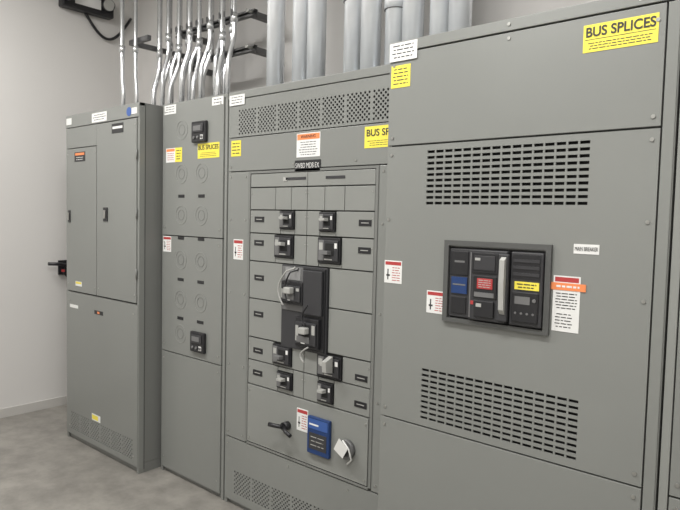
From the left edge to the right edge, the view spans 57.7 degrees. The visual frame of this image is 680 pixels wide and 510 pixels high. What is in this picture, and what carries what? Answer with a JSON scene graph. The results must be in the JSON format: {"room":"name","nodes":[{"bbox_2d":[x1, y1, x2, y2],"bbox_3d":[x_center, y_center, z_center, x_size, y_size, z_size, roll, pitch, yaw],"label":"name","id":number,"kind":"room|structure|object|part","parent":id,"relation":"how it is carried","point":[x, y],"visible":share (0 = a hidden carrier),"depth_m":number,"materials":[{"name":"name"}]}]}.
{"room":"electrical room","nodes":[
{"label":"electrical room","id":0,"kind":"room"},
{"bbox_2d":[0,0,134,408],"bbox_3d":[-3.604,-0.731,3.638,0.100,4.100,5.460,4,4,41],"label":"wall","id":1,"kind":"structure","parent":0,"point":[54,65],"depth_m":4.96,"materials":[{"name":"white paint"}]},
{"bbox_2d":[0,396,66,417],"bbox_3d":[-3.609,1.283,3.721,0.012,0.070,5.260,4,4,41],"label":"baseboard","id":2,"kind":"structure","parent":1,"relation":"attached to","point":[25,408],"depth_m":5.00,"materials":[{"name":"grey paint"}]},
{"bbox_2d":[48,260,66,276],"bbox_3d":[-2.278,0.120,5.085,0.100,0.149,0.275,4,4,41],"label":"switch","id":3,"kind":"object","parent":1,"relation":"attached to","point":[62,264],"visible":0.66,"depth_m":5.08,"materials":[{"name":"black plastic"}]},
{"bbox_2d":[58,0,131,40],"bbox_3d":[-2.014,-1.993,5.158,0.166,0.327,0.667,4,4,41],"label":"emergency light","id":4,"kind":"object","parent":1,"relation":"attached to","point":[104,9],"visible":0.95,"depth_m":5.13,"materials":[{"name":"black plastic"}]},
{"bbox_3d":[-1.981,-1.958,5.282,0.024,0.244,0.440,4,4,41],"label":"cord","id":5,"kind":"part","parent":4,"relation":"part of","materials":[{"name":"black plastic"}]},
{"bbox_2d":[0,404,245,509],"bbox_3d":[-0.339,1.613,0.888,8.890,0.100,5.460,4,4,41],"label":"floor","id":6,"kind":"structure","parent":0,"point":[42,467],"depth_m":3.77,"materials":[{"name":"concrete"}]},
{"bbox_2d":[66,102,162,473],"bbox_3d":[-1.290,0.182,4.433,0.954,2.290,0.957,4,4,41],"label":"tall cabinet","id":7,"kind":"object","parent":6,"relation":"on","point":[114,155],"visible":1,"depth_m":3.94,"materials":[{"name":"grey metal"}]},
{"bbox_2d":[161,93,228,499],"bbox_3d":[-0.627,0.227,3.944,0.628,2.290,0.828,4,4,41],"label":"tall cabinet","id":8,"kind":"object","parent":6,"relation":"on","point":[195,131],"visible":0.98,"depth_m":3.62,"materials":[{"name":"grey metal"}]},
{"bbox_2d":[151,0,266,105],"bbox_3d":[-0.890,-1.863,4.433,1.033,1.805,0.426,4,4,41],"label":"bundle","id":9,"kind":"object","parent":8,"relation":"on","point":[198,62],"visible":0.94,"depth_m":4.33,"materials":[{"name":"metal"}]},
{"bbox_2d":[224,64,389,509],"bbox_3d":[0.078,0.282,3.292,1.271,2.290,0.889,4,4,41],"label":"switchboard","id":10,"kind":"object","parent":6,"relation":"on","point":[307,178],"visible":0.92,"depth_m":3.01,"materials":[{"name":"grey metal"}]},
{"bbox_2d":[266,0,284,85],"bbox_3d":[-0.377,-1.808,3.705,0.128,1.805,0.128,4,4,41],"label":"conduit pipe","id":11,"kind":"object","parent":10,"relation":"on","point":[274,62],"visible":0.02,"depth_m":3.69,"materials":[{"name":"metal"}]},
{"bbox_2d":[292,0,307,81],"bbox_3d":[-0.214,-1.798,3.603,0.128,1.805,0.128,4,4,41],"label":"conduit pipe","id":12,"kind":"object","parent":10,"relation":"on","point":[300,7],"visible":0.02,"depth_m":3.59,"materials":[{"name":"metal"}]},
{"bbox_2d":[306,0,326,78],"bbox_3d":[-0.120,-1.788,3.483,0.128,1.805,0.128,4,4,41],"label":"conduit pipe","id":13,"kind":"object","parent":10,"relation":"on","point":[317,9],"visible":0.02,"depth_m":3.47,"materials":[{"name":"metal"}]},
{"bbox_2d":[343,0,361,71],"bbox_3d":[0.088,-1.775,3.342,0.128,1.805,0.128,4,4,41],"label":"conduit pipe","id":14,"kind":"object","parent":10,"relation":"on","point":[352,8],"visible":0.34,"depth_m":3.33,"materials":[{"name":"metal"}]},
{"bbox_2d":[360,0,381,68],"bbox_3d":[0.178,-1.766,3.224,0.128,1.805,0.128,4,4,41],"label":"conduit pipe","id":15,"kind":"object","parent":10,"relation":"on","point":[371,10],"visible":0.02,"depth_m":3.22,"materials":[{"name":"metal"}]},
{"bbox_2d":[384,0,402,64],"bbox_3d":[0.301,-1.759,3.157,0.128,1.805,0.128,4,4,41],"label":"conduit pipe","id":16,"kind":"object","parent":10,"relation":"on","point":[393,9],"visible":0.41,"depth_m":3.15,"materials":[{"name":"metal"}]},
{"bbox_2d":[402,0,424,40],"bbox_3d":[0.380,-1.751,3.049,0.128,1.805,0.128,4,4,41],"label":"conduit pipe","id":17,"kind":"object","parent":10,"relation":"on","point":[413,10],"visible":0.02,"depth_m":3.04,"materials":[{"name":"metal"}]},
{"bbox_2d":[429,0,448,34],"bbox_3d":[0.506,-1.744,2.979,0.128,1.805,0.128,4,4,41],"label":"conduit pipe","id":18,"kind":"object","parent":10,"relation":"on","point":[439,9],"visible":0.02,"depth_m":2.97,"materials":[{"name":"metal"}]},
{"bbox_2d":[448,0,472,30],"bbox_3d":[0.582,-1.736,2.874,0.128,1.805,0.128,4,4,41],"label":"conduit pipe","id":19,"kind":"object","parent":10,"relation":"on","point":[460,11],"visible":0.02,"depth_m":2.87,"materials":[{"name":"metal"}]},
{"bbox_2d":[378,0,679,509],"bbox_3d":[0.869,0.350,2.467,1.000,2.290,1.100,4,4,41],"label":"switchboard","id":20,"kind":"object","parent":6,"relation":"on","point":[532,160],"visible":1,"depth_m":2.00,"materials":[{"name":"grey metal"}]},
{"bbox_2d":[657,111,679,509],"bbox_3d":[1.634,0.405,1.830,0.982,2.290,1.060,4,4,41],"label":"tall cabinet","id":21,"kind":"object","parent":6,"relation":"on","point":[669,475],"visible":1,"depth_m":1.74,"materials":[{"name":"grey metal"}]},
{"bbox_2d":[137,0,596,105],"bbox_3d":[1.469,-0.562,2.784,8.690,4.100,0.100,4,4,41],"label":"wall","id":22,"kind":"structure","parent":0,"point":[247,71],"depth_m":4.50,"materials":[{"name":"white paint"}]},
{"bbox_2d":[119,0,184,105],"bbox_3d":[-1.308,-1.885,4.635,0.250,1.805,0.668,4,4,41],"label":"conduit","id":23,"kind":"object","parent":22,"relation":"attached to","point":[137,42],"visible":0.78,"depth_m":4.46,"materials":[{"name":"metal"}]}
]}

